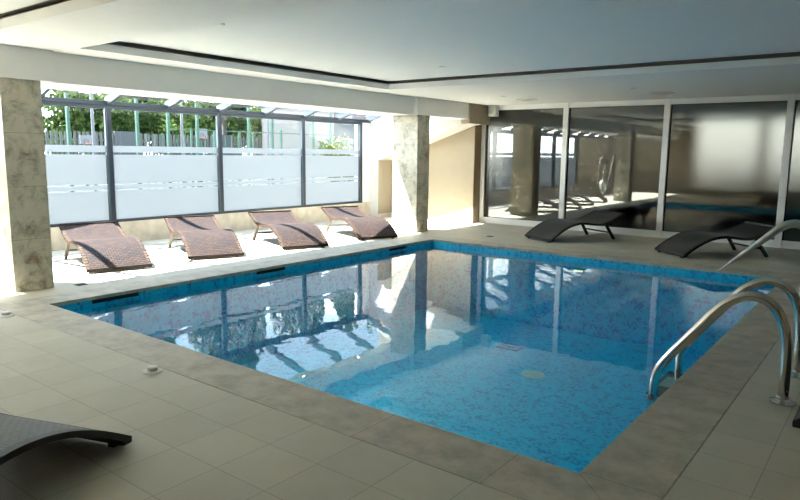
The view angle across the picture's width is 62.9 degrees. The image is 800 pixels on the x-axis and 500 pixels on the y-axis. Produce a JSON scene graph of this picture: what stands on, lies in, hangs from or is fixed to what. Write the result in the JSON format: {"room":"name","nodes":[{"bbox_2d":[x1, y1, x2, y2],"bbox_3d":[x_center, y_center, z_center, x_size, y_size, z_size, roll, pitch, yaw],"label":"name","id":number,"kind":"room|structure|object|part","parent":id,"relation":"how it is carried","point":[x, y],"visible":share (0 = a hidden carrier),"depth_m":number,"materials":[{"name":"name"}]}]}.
{"room":"spa","nodes":[
{"label":"spa","id":0,"kind":"room"},
{"bbox_2d":[0,0,47,13],"bbox_3d":[-2.417,-1.457,1.437,8.290,0.027,5.660,7,11,37],"label":"ceiling","id":1,"kind":"structure","parent":0,"point":[5,5],"depth_m":5.46,"materials":[{"name":"paint"}]},
{"bbox_2d":[50,123,369,250],"bbox_3d":[-5.580,-1.079,9.614,0.200,2.270,15.700,7,11,37],"label":"wall","id":2,"kind":"structure","parent":0,"point":[153,229],"depth_m":12.78,"materials":[{"name":"paint"}]},
{"bbox_2d":[42,101,116,227],"bbox_3d":[-5.367,-1.289,9.785,0.110,1.920,2.215,7,11,37],"label":"window","id":3,"kind":"structure","parent":2,"relation":"in","point":[61,169],"depth_m":10.29,"materials":[{"name":"white glass"}]},
{"bbox_2d":[111,106,223,221],"bbox_3d":[-4.042,-1.526,11.487,0.110,1.920,2.195,7,11,37],"label":"window","id":4,"kind":"structure","parent":2,"relation":"in","point":[139,204],"depth_m":11.49,"materials":[{"name":"white glass"}]},
{"bbox_2d":[222,113,305,213],"bbox_3d":[-2.725,-1.762,13.177,0.110,1.920,2.185,7,11,37],"label":"window","id":5,"kind":"structure","parent":2,"relation":"in","point":[267,196],"depth_m":13.21,"materials":[{"name":"white glass"}]},
{"bbox_2d":[305,119,362,206],"bbox_3d":[-1.501,-1.980,14.750,0.110,1.920,1.895,7,11,37],"label":"window","id":6,"kind":"structure","parent":2,"relation":"in","point":[318,193],"depth_m":14.82,"materials":[{"name":"white glass"}]},
{"bbox_2d":[41,88,381,122],"bbox_3d":[-4.830,-2.496,8.832,2.070,0.841,15.700,7,11,37],"label":"roof","id":7,"kind":"structure","parent":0,"point":[110,99],"depth_m":11.78,"materials":[{"name":"grey metal"}]},
{"bbox_2d":[0,216,799,499],"bbox_3d":[-0.300,0.745,6.349,13.180,0.250,16.630,7,11,37],"label":"floor","id":8,"kind":"structure","parent":0,"point":[192,439],"depth_m":3.71,"materials":[{"name":"tile"}]},
{"bbox_2d":[0,311,13,317],"bbox_3d":[-3.672,0.596,6.092,0.136,0.040,0.136,7,11,37],"label":"button","id":9,"kind":"object","parent":8,"relation":"on","point":[5,314],"visible":1,"depth_m":6.06,"materials":[{"name":"white plastic"}]},
{"bbox_2d":[0,77,53,292],"bbox_3d":[-4.214,-0.704,7.207,0.500,2.270,0.410,7,11,37],"label":"marble column","id":10,"kind":"structure","parent":8,"relation":"on","point":[26,264],"depth_m":7.04,"materials":[{"name":"beige stone"}]},
{"bbox_2d":[0,413,131,464],"bbox_3d":[-2.047,0.929,2.772,0.800,0.420,1.662,3,9,17],"label":"lounger","id":11,"kind":"object","parent":8,"relation":"on","point":[18,435],"visible":1,"depth_m":3.04,"materials":[{"name":"black wicker"}]},
{"bbox_3d":[-1.685,0.933,2.663,0.045,0.384,1.648,3,9,17],"label":"rail","id":12,"kind":"part","parent":11,"relation":"part of","materials":[{"name":"black metal"}]},
{"bbox_2d":[58,221,151,273],"bbox_3d":[-4.082,-0.058,9.001,0.800,0.494,1.662,-6,11,-37],"label":"lounger","id":13,"kind":"object","parent":8,"relation":"on","point":[102,246],"visible":1,"depth_m":8.68,"materials":[{"name":"wicker"}]},
{"bbox_3d":[-4.687,-0.012,9.208,0.038,0.327,0.251,-7,11,-42],"label":"leg","id":14,"kind":"part","parent":13,"relation":"part of","materials":[{"name":"metal"}]},
{"bbox_3d":[-4.378,-0.046,8.766,0.045,0.452,1.648,-6,11,-37],"label":"rail","id":15,"kind":"part","parent":13,"relation":"part of","materials":[{"name":"brown wicker"}]},
{"bbox_3d":[-3.778,-0.107,9.220,0.045,0.452,1.648,-6,11,-37],"label":"rail","id":16,"kind":"part","parent":13,"relation":"part of","materials":[{"name":"brown wicker"}]},
{"bbox_2d":[142,365,162,374],"bbox_3d":[-1.746,0.839,4.614,0.136,0.040,0.136,7,11,37],"label":"button","id":17,"kind":"object","parent":8,"relation":"on","point":[151,369],"visible":1,"depth_m":4.58,"materials":[{"name":"white plastic"}]},
{"bbox_2d":[164,215,243,260],"bbox_3d":[-3.061,-0.211,10.116,0.800,0.494,1.662,-4,10,-30],"label":"lounger","id":18,"kind":"object","parent":8,"relation":"on","point":[202,236],"visible":1,"depth_m":9.76,"materials":[{"name":"wicker"}]},
{"bbox_3d":[-3.637,-0.176,10.395,0.038,0.327,0.251,-5,10,-35],"label":"leg","id":19,"kind":"part","parent":18,"relation":"part of","materials":[{"name":"wood"}]},
{"bbox_3d":[-3.383,-0.206,9.918,0.045,0.452,1.648,-4,10,-30],"label":"rail","id":20,"kind":"part","parent":18,"relation":"part of","materials":[{"name":"brown wicker"}]},
{"bbox_3d":[-2.731,-0.254,10.297,0.045,0.452,1.648,-4,10,-30],"label":"rail","id":21,"kind":"part","parent":18,"relation":"part of","materials":[{"name":"brown wicker"}]},
{"bbox_2d":[248,210,328,249],"bbox_3d":[-1.936,-0.356,11.180,0.800,0.494,1.662,-4,10,-31],"label":"lounger","id":22,"kind":"object","parent":8,"relation":"on","point":[291,233],"visible":1,"depth_m":10.84,"materials":[{"name":"wicker"}]},
{"bbox_3d":[-2.517,-0.319,11.448,0.038,0.327,0.251,-6,11,-36],"label":"leg","id":23,"kind":"part","parent":22,"relation":"part of","materials":[{"name":"metal"}]},
{"bbox_3d":[-2.255,-0.349,10.976,0.045,0.452,1.648,-4,10,-31],"label":"rail","id":24,"kind":"part","parent":22,"relation":"part of","materials":[{"name":"brown wicker"}]},
{"bbox_3d":[-1.610,-0.400,11.366,0.045,0.452,1.648,-4,10,-31],"label":"rail","id":25,"kind":"part","parent":22,"relation":"part of","materials":[{"name":"brown wicker"}]},
{"bbox_2d":[321,206,397,240],"bbox_3d":[-0.799,-0.524,12.405,0.800,0.494,1.662,-4,10,-30],"label":"lounger","id":26,"kind":"object","parent":8,"relation":"on","point":[364,226],"visible":1,"depth_m":12.06,"materials":[{"name":"wicker"}]},
{"bbox_3d":[-1.376,-0.488,12.683,0.038,0.327,0.251,-5,10,-35],"label":"leg","id":27,"kind":"part","parent":26,"relation":"part of","materials":[{"name":"wood"}]},
{"bbox_3d":[-1.121,-0.519,12.207,0.045,0.452,1.648,-4,10,-30],"label":"rail","id":28,"kind":"part","parent":26,"relation":"part of","materials":[{"name":"brown wicker"}]},
{"bbox_3d":[-0.470,-0.567,12.585,0.045,0.452,1.648,-4,10,-30],"label":"rail","id":29,"kind":"part","parent":26,"relation":"part of","materials":[{"name":"brown wicker"}]},
{"bbox_2d":[392,115,429,232],"bbox_3d":[0.214,-1.508,12.973,0.600,2.270,0.400,7,11,37],"label":"marble column","id":30,"kind":"structure","parent":8,"relation":"on","point":[411,133],"depth_m":12.80,"materials":[{"name":"beige stone"}]},
{"bbox_2d":[56,241,773,472],"bbox_3d":[0.732,1.138,7.653,6.330,1.314,7.520,7,11,37],"label":"swimming pool","id":31,"kind":"object","parent":8,"relation":"in","point":[410,333],"visible":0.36,"depth_m":9.16,"materials":[{"name":"liquid"}]},
{"bbox_2d":[91,292,139,304],"bbox_3d":[-3.109,0.527,7.155,0.020,0.048,0.554,7,11,37],"label":"skimmer","id":32,"kind":"object","parent":31,"relation":"attached to","point":[120,297],"visible":1,"depth_m":7.14,"materials":[{"name":"plastic"}]},
{"bbox_2d":[0,235,432,305],"bbox_3d":[-1.624,0.172,9.354,0.397,0.039,7.557,7,11,37],"label":"trim","id":33,"kind":"structure","parent":31,"relation":"on","point":[145,285],"depth_m":8.16,"materials":[{"name":"stone"}]},
{"bbox_2d":[257,267,284,274],"bbox_3d":[-1.757,0.285,8.892,0.020,0.048,0.524,7,11,37],"label":"skimmer","id":34,"kind":"object","parent":31,"relation":"attached to","point":[281,268],"visible":1,"depth_m":8.88,"materials":[{"name":"plastic"}]},
{"bbox_2d":[0,304,600,499],"bbox_3d":[-1.447,0.860,4.745,6.365,0.039,0.397,7,11,37],"label":"pool edge","id":35,"kind":"structure","parent":31,"relation":"on","point":[523,477],"depth_m":3.88,"materials":[{"name":"stone"}]},
{"bbox_2d":[389,246,405,251],"bbox_3d":[-0.043,-0.021,11.092,0.020,0.048,0.474,7,11,37],"label":"skimmer","id":36,"kind":"object","parent":31,"relation":"attached to","point":[403,247],"visible":1,"depth_m":11.08,"materials":[{"name":"plastic"}]},
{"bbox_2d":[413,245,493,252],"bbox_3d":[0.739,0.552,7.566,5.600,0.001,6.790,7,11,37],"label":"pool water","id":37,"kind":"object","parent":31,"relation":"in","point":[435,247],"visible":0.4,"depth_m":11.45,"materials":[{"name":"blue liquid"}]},
{"bbox_2d":[496,342,524,351],"bbox_3d":[1.622,1.412,9.581,0.340,0.026,0.280,7,11,37],"label":"inlet","id":38,"kind":"object","parent":31,"relation":"on","point":[513,347],"visible":1,"depth_m":9.55,"materials":[{"name":"plastic"}]},
{"bbox_2d":[521,370,544,378],"bbox_3d":[1.706,1.591,8.393,0.300,0.024,0.300,7,11,37],"label":"drain","id":39,"kind":"object","parent":31,"relation":"on","point":[533,374],"visible":1,"depth_m":8.35,"materials":[{"name":"white plastic"}]},
{"bbox_2d":[523,370,541,376],"bbox_3d":[1.706,1.582,8.391,0.200,0.006,0.184,7,11,37],"label":"grille","id":40,"kind":"object","parent":39,"relation":"attached to","point":[531,373],"depth_m":8.37,"materials":[{"name":"white plastic"}]},
{"bbox_2d":[573,269,583,272],"bbox_3d":[2.796,0.329,10.248,0.170,0.040,0.022,7,11,37],"label":"pool light","id":41,"kind":"object","parent":31,"relation":"attached to","point":[574,270],"visible":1,"depth_m":10.24,"materials":[{"name":"glass"}]},
{"bbox_2d":[428,235,799,279],"bbox_3d":[2.928,0.078,10.363,6.365,0.039,0.397,7,11,37],"label":"trim","id":42,"kind":"structure","parent":31,"relation":"on","point":[617,258],"depth_m":9.92,"materials":[{"name":"stone"}]},
{"bbox_2d":[579,277,799,499],"bbox_3d":[3.105,0.766,5.754,0.397,0.039,7.557,7,11,37],"label":"pool edge","id":43,"kind":"structure","parent":31,"relation":"on","point":[644,462],"depth_m":3.91,"materials":[{"name":"stone"}]},
{"bbox_2d":[525,210,624,242],"bbox_3d":[3.268,-0.450,12.240,1.662,0.494,0.800,-3,9,-24],"label":"lounger","id":44,"kind":"object","parent":8,"relation":"on","point":[548,230],"visible":0.99,"depth_m":12.15,"materials":[{"name":"black wicker"}]},
{"bbox_3d":[3.107,-0.522,12.575,1.648,0.452,0.045,-3,9,-24],"label":"rail","id":45,"kind":"part","parent":44,"relation":"part of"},
{"bbox_3d":[3.596,-0.444,12.791,0.251,0.327,0.038,-4,10,-30],"label":"leg","id":46,"kind":"part","parent":44,"relation":"part of","materials":[{"name":"black metal"}]},
{"bbox_3d":[3.418,-0.417,11.895,1.648,0.452,0.045,-3,9,-24],"label":"rail","id":47,"kind":"part","parent":44,"relation":"part of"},
{"bbox_3d":[3.893,-0.344,12.143,0.251,0.327,0.038,-2,9,-19],"label":"leg","id":48,"kind":"part","parent":44,"relation":"part of","materials":[{"name":"black metal"}]},
{"bbox_2d":[564,99,670,237],"bbox_3d":[4.229,-1.626,12.973,2.055,2.600,0.110,7,11,37],"label":"window","id":49,"kind":"structure","parent":8,"relation":"on","point":[617,152],"depth_m":12.89,"materials":[{"name":"clear glass"}]},
{"bbox_2d":[655,221,774,257],"bbox_3d":[5.074,-0.165,10.472,1.662,0.494,0.800,-1,9,-10],"label":"lounger","id":50,"kind":"object","parent":8,"relation":"on","point":[682,244],"visible":0.88,"depth_m":10.40,"materials":[{"name":"black wicker"}]},
{"bbox_3d":[5.000,-0.240,10.835,1.648,0.452,0.045,-1,9,-10],"label":"rail","id":51,"kind":"part","parent":50,"relation":"part of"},
{"bbox_3d":[5.136,-0.129,10.101,1.648,0.452,0.045,-1,9,-10],"label":"rail","id":52,"kind":"part","parent":50,"relation":"part of","materials":[{"name":"black metal"}]},
{"bbox_3d":[5.524,-0.143,10.929,0.251,0.327,0.038,-2,9,-16],"label":"leg","id":53,"kind":"part","parent":50,"relation":"part of","materials":[{"name":"black metal"}]},
{"bbox_3d":[5.653,-0.037,10.229,0.251,0.327,0.038,0,8,-5],"label":"leg","id":54,"kind":"part","parent":50,"relation":"part of","materials":[{"name":"black metal"}]},
{"bbox_2d":[646,277,799,407],"bbox_3d":[2.334,0.978,4.681,0.937,1.545,0.816,7,11,37],"label":"pool ladder","id":55,"kind":"object","parent":8,"relation":"attached to","point":[657,387],"visible":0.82,"depth_m":4.49,"materials":[{"name":"silver metal"}]},
{"bbox_3d":[2.528,0.941,4.946,0.863,1.545,0.063,7,11,37],"label":"hand rail","id":56,"kind":"part","parent":55,"relation":"part of","materials":[{"name":"silver metal"}]},
{"bbox_2d":[661,94,795,247],"bbox_3d":[5.812,-1.427,11.768,2.055,2.600,0.110,7,11,37],"label":"window","id":57,"kind":"structure","parent":8,"relation":"on","point":[728,160],"depth_m":11.71,"materials":[{"name":"clear glass"}]},
{"bbox_2d":[717,220,799,350],"bbox_3d":[3.031,0.259,5.454,0.724,1.057,0.170,7,11,37],"label":"handrail","id":58,"kind":"object","parent":8,"relation":"on","point":[781,227],"visible":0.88,"depth_m":5.36,"materials":[{"name":"metal"}]},
{"bbox_2d":[781,94,799,249],"bbox_3d":[7.396,-1.228,10.562,2.055,2.600,0.110,7,11,37],"label":"window","id":59,"kind":"structure","parent":8,"relation":"on","point":[790,237],"depth_m":11.14,"materials":[{"name":"clear glass"}]},
{"bbox_2d":[792,405,799,427],"bbox_3d":[3.151,0.845,3.530,1.662,0.494,0.800,7,11,37],"label":"lounger","id":60,"kind":"object","parent":8,"relation":"on","point":[796,421],"visible":1,"depth_m":3.74,"materials":[{"name":"black metal"}]},
{"bbox_3d":[2.915,0.866,3.235,1.648,0.452,0.045,7,11,37],"label":"rail","id":61,"kind":"part","parent":60,"relation":"part of","materials":[{"name":"black metal"}]},
{"bbox_2d":[0,0,799,104],"bbox_3d":[0.929,-1.842,5.032,10.160,0.085,16.630,7,11,37],"label":"ceiling","id":62,"kind":"structure","parent":0,"point":[77,27],"depth_m":8.12,"materials":[{"name":"paint"}]},
{"bbox_2d":[0,0,69,18],"bbox_3d":[-2.418,-1.442,1.440,8.670,0.100,6.040,7,11,37],"label":"cove","id":63,"kind":"object","parent":62,"relation":"attached to","point":[49,2],"depth_m":5.71,"materials":[{"name":"paint"}]},
{"bbox_2d":[106,41,799,83],"bbox_3d":[1.479,-2.139,6.443,8.670,0.100,5.640,7,11,37],"label":"cove","id":64,"kind":"object","parent":62,"relation":"attached to","point":[119,43],"visible":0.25,"depth_m":8.77,"materials":[{"name":"paint"}]},
{"bbox_2d":[488,105,498,116],"bbox_3d":[2.062,-3.046,14.319,0.200,0.240,0.196,7,11,37],"label":"wall speaker","id":65,"kind":"object","parent":62,"relation":"attached to","point":[493,110],"visible":1,"depth_m":14.24,"materials":[{"name":"white plastic"}]},
{"bbox_2d":[488,106,495,115],"bbox_3d":[2.005,-3.035,14.245,0.170,0.210,0.008,7,11,37],"label":"grille","id":66,"kind":"object","parent":65,"relation":"attached to","point":[491,109],"depth_m":14.24,"materials":[{"name":"white plastic"}]},
{"bbox_2d":[516,98,537,100],"bbox_3d":[2.447,-2.891,12.610,0.420,0.034,0.420,7,11,37],"label":"ceiling vent","id":67,"kind":"object","parent":62,"relation":"in","point":[521,99],"visible":1,"depth_m":12.48,"materials":[{"name":"white plastic"}]},
{"bbox_2d":[649,92,674,94],"bbox_3d":[4.405,-2.627,10.995,0.420,0.034,0.420,7,11,37],"label":"ceiling vent","id":68,"kind":"object","parent":62,"relation":"in","point":[652,93],"visible":1,"depth_m":10.91,"materials":[{"name":"white plastic"}]},
{"bbox_2d":[369,116,480,218],"bbox_3d":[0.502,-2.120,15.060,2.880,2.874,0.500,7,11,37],"label":"wall","id":69,"kind":"structure","parent":0,"point":[381,129],"depth_m":15.36,"materials":[{"name":"white paint"}]},
{"bbox_2d":[0,44,468,119],"bbox_3d":[-3.670,-2.300,7.957,0.940,0.680,15.700,7,11,37],"label":"beam","id":70,"kind":"structure","parent":69,"relation":"attached to","point":[72,72],"depth_m":8.71,"materials":[{"name":"paint"}]},
{"bbox_2d":[378,160,390,213],"bbox_3d":[-0.371,-1.486,15.837,0.010,1.370,0.488,7,11,37],"label":"door frame","id":71,"kind":"structure","parent":69,"relation":"attached to","point":[384,166],"depth_m":15.81,"materials":[{"name":"beige paint"}]},
{"bbox_2d":[378,213,390,216],"bbox_3d":[-0.379,-0.851,15.914,0.012,0.090,0.485,7,11,37],"label":"jamb","id":72,"kind":"object","parent":69,"relation":"attached to","point":[381,214],"visible":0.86,"depth_m":15.91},
{"bbox_2d":[391,213,471,222],"bbox_3d":[0.694,-0.763,15.410,2.352,0.090,0.015,7,11,37],"label":"baseboard","id":73,"kind":"structure","parent":69,"relation":"attached to","point":[429,217],"depth_m":15.06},
{"bbox_2d":[461,103,489,124],"bbox_3d":[1.655,-2.946,14.207,0.210,0.415,0.870,7,11,37],"label":"beam","id":74,"kind":"structure","parent":69,"relation":"attached to","point":[478,114],"depth_m":14.07,"materials":[{"name":"beige paint"}]},
{"bbox_2d":[472,125,481,222],"bbox_3d":[1.725,-1.696,14.666,0.012,2.180,0.278,7,11,37],"label":"trim","id":75,"kind":"structure","parent":69,"relation":"attached to","point":[478,128],"depth_m":14.65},
{"bbox_2d":[479,103,569,226],"bbox_3d":[2.650,-1.824,14.176,2.045,2.600,0.110,7,11,37],"label":"window","id":76,"kind":"structure","parent":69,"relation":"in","point":[524,148],"depth_m":14.15,"materials":[{"name":"clear glass"}]},
{"bbox_2d":[122,0,799,80],"bbox_3d":[1.479,-2.154,6.441,8.290,0.027,5.260,7,11,37],"label":"ceiling","id":77,"kind":"structure","parent":0,"point":[385,40],"depth_m":6.61,"materials":[{"name":"paint"}]},
{"label":"outside","id":78,"kind":"structure","parent":0,"visible":0},
{"bbox_2d":[47,176,354,192],"bbox_3d":[-30.278,-8.374,67.039,109.580,0.200,190.000,7,11,37],"label":"ground","id":79,"kind":"structure","parent":78,"point":[349,176],"depth_m":35.16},
{"bbox_2d":[79,135,91,185],"bbox_3d":[-14.426,-4.041,30.144,0.447,2.472,0.441,-1,9,-10],"label":"basketball hoop","id":80,"kind":"object","parent":79,"relation":"on","point":[84,139],"visible":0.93,"depth_m":29.98,"materials":[{"name":"white plastic"}]},
{"bbox_2d":[42,89,143,154],"bbox_3d":[-23.445,-9.260,49.638,7.397,6.871,7.442,7,11,37],"label":"tree","id":81,"kind":"object","parent":79,"relation":"on","point":[80,118],"visible":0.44,"depth_m":47.39,"materials":[{"name":"green plant"}]},
{"bbox_2d":[89,92,97,190],"bbox_3d":[-11.385,-5.541,24.581,0.970,7.150,0.200,7,11,37],"label":"lamp post","id":82,"kind":"object","parent":79,"relation":"on","point":[90,93],"visible":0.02,"depth_m":24.92,"materials":[{"name":"metal"}]},
{"bbox_2d":[127,95,166,137],"bbox_3d":[-24.856,-19.380,60.234,7.228,23.718,8.583,-6,11,-36],"label":"tree","id":83,"kind":"object","parent":79,"relation":"on","point":[142,98],"visible":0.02,"depth_m":59.82,"materials":[{"name":"green plant"}]},
{"bbox_2d":[44,130,261,154],"bbox_3d":[-13.428,-7.900,54.028,0.240,3.100,58.070,7,11,37],"label":"picket fence","id":84,"kind":"object","parent":79,"relation":"on","point":[120,138],"visible":0.17,"depth_m":46.52,"materials":[{"name":"grey wood"}]},
{"bbox_3d":[-13.434,-7.845,53.996,0.040,2.000,58.000,7,11,37],"label":"fence rail","id":85,"kind":"part","parent":84,"relation":"part of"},
{"bbox_2d":[132,98,222,154],"bbox_3d":[-18.423,-10.002,55.039,7.442,6.871,7.397,2,9,7],"label":"tree","id":86,"kind":"object","parent":79,"relation":"on","point":[156,121],"visible":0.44,"depth_m":53.25,"materials":[{"name":"green plant"}]},
{"bbox_2d":[180,102,185,187],"bbox_3d":[-9.003,-5.967,27.639,0.970,7.150,0.200,7,11,37],"label":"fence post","id":87,"kind":"object","parent":79,"relation":"on","point":[181,115],"visible":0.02,"depth_m":27.98,"materials":[{"name":"metal"}]},
{"bbox_2d":[195,129,207,186],"bbox_3d":[-9.188,-4.194,30.377,0.486,2.833,0.462,-1,9,-9],"label":"basketball hoop","id":88,"kind":"object","parent":79,"relation":"on","point":[202,134],"visible":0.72,"depth_m":30.25,"materials":[{"name":"white plastic"}]},
{"bbox_2d":[64,93,340,191],"bbox_3d":[-7.872,-4.715,30.360,0.110,3.900,14.965,7,11,37],"label":"fence","id":89,"kind":"object","parent":79,"relation":"on","point":[67,113],"visible":0.37,"depth_m":28.85,"materials":[{"name":"green metal"}]},
{"bbox_3d":[-12.409,-3.904,24.535,0.110,3.900,0.110,7,11,37],"label":"post","id":90,"kind":"part","parent":89,"relation":"part of","materials":[{"name":"green metal"}]},
{"bbox_3d":[-10.705,-4.208,26.723,0.110,3.900,0.110,7,11,37],"label":"post","id":91,"kind":"part","parent":89,"relation":"part of","materials":[{"name":"green metal"}]},
{"bbox_3d":[-9.838,-4.363,27.837,0.110,3.900,0.110,7,11,37],"label":"post","id":92,"kind":"part","parent":89,"relation":"part of","materials":[{"name":"green metal"}]},
{"bbox_3d":[-9.154,-3.918,28.808,0.080,2.750,0.080,7,11,37],"label":"post","id":93,"kind":"part","parent":89,"relation":"part of","materials":[{"name":"green paint"}]},
{"bbox_3d":[-8.958,-4.521,28.966,0.110,3.900,0.110,7,11,37],"label":"post","id":94,"kind":"part","parent":89,"relation":"part of","materials":[{"name":"green metal"}]},
{"bbox_3d":[-8.415,-4.050,29.757,0.080,2.750,0.080,7,11,37],"label":"post","id":95,"kind":"part","parent":89,"relation":"part of","materials":[{"name":"green metal"}]},
{"bbox_3d":[-7.560,-4.203,30.855,0.090,2.750,0.090,7,11,37],"label":"post","id":96,"kind":"part","parent":89,"relation":"part of","materials":[{"name":"green metal"}]},
{"bbox_3d":[-7.205,-4.834,31.217,0.110,3.900,0.110,7,11,37],"label":"post","id":97,"kind":"part","parent":89,"relation":"part of","materials":[{"name":"green metal"}]},
{"bbox_3d":[-7.066,-4.292,31.490,0.060,2.750,0.060,7,11,37],"label":"post","id":98,"kind":"part","parent":89,"relation":"part of","materials":[{"name":"green paint"}]},
{"bbox_3d":[-6.561,-5.729,31.916,0.030,0.040,10.700,7,11,37],"label":"rail","id":99,"kind":"part","parent":89,"relation":"part of","materials":[{"name":"green paint"}]},
{"bbox_3d":[-6.314,-4.994,32.362,0.110,3.900,0.110,7,11,37],"label":"post","id":100,"kind":"part","parent":89,"relation":"part of","materials":[{"name":"green metal"}]},
{"bbox_3d":[-5.965,-4.562,32.890,0.090,2.900,0.090,7,11,37],"label":"post","id":101,"kind":"part","parent":89,"relation":"part of","materials":[{"name":"green metal"}]},
{"bbox_3d":[-4.585,-5.303,34.581,0.090,3.900,0.090,7,11,37],"label":"post","id":102,"kind":"part","parent":89,"relation":"part of","materials":[{"name":"green metal"}]},
{"bbox_3d":[-3.791,-5.445,35.601,0.090,3.900,0.090,7,11,37],"label":"post","id":103,"kind":"part","parent":89,"relation":"part of","materials":[{"name":"green metal"}]},
{"bbox_2d":[222,104,254,142],"bbox_3d":[-18.709,-21.066,68.744,8.583,24.698,7.228,-3,9,-21],"label":"tree","id":104,"kind":"object","parent":79,"relation":"on","point":[239,121],"visible":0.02,"depth_m":70.17,"materials":[{"name":"green plant"}]},
{"bbox_2d":[226,105,251,154],"bbox_3d":[-23.456,-16.664,90.154,12.268,9.581,12.130,7,11,37],"label":"tree","id":105,"kind":"object","parent":79,"relation":"on","point":[230,126],"visible":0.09,"depth_m":85.87,"materials":[{"name":"green plant"}]},
{"bbox_2d":[245,106,262,154],"bbox_3d":[-11.317,-11.224,63.833,7.397,6.871,7.442,-3,9,-23],"label":"tree","id":106,"kind":"object","parent":79,"relation":"on","point":[256,123],"visible":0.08,"depth_m":61.90,"materials":[{"name":"green plant"}]},
{"bbox_2d":[267,119,269,179],"bbox_3d":[-6.078,-6.490,31.396,0.970,7.150,0.200,7,11,37],"label":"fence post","id":107,"kind":"object","parent":79,"relation":"on","point":[267,119],"visible":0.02,"depth_m":31.75,"materials":[{"name":"metal"}]},
{"bbox_2d":[262,106,380,155],"bbox_3d":[-4.711,-10.732,55.090,8.800,8.600,11.800,7,11,37],"label":"house","id":108,"kind":"structure","parent":79,"relation":"on","point":[289,141],"depth_m":50.42,"materials":[{"name":"white paint"}]},
{"bbox_3d":[-4.030,-7.804,49.739,0.030,1.200,1.000,7,11,37],"label":"pane","id":109,"kind":"part","parent":108,"relation":"part of","materials":[{"name":"white glass"}]},
{"bbox_2d":[313,133,354,181],"bbox_3d":[-2.077,-2.700,22.085,1.638,2.500,1.552,7,11,37],"label":"flowering shrub","id":110,"kind":"object","parent":79,"relation":"on","point":[337,146],"visible":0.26,"depth_m":21.75,"materials":[{"name":"green plant"}]}
]}

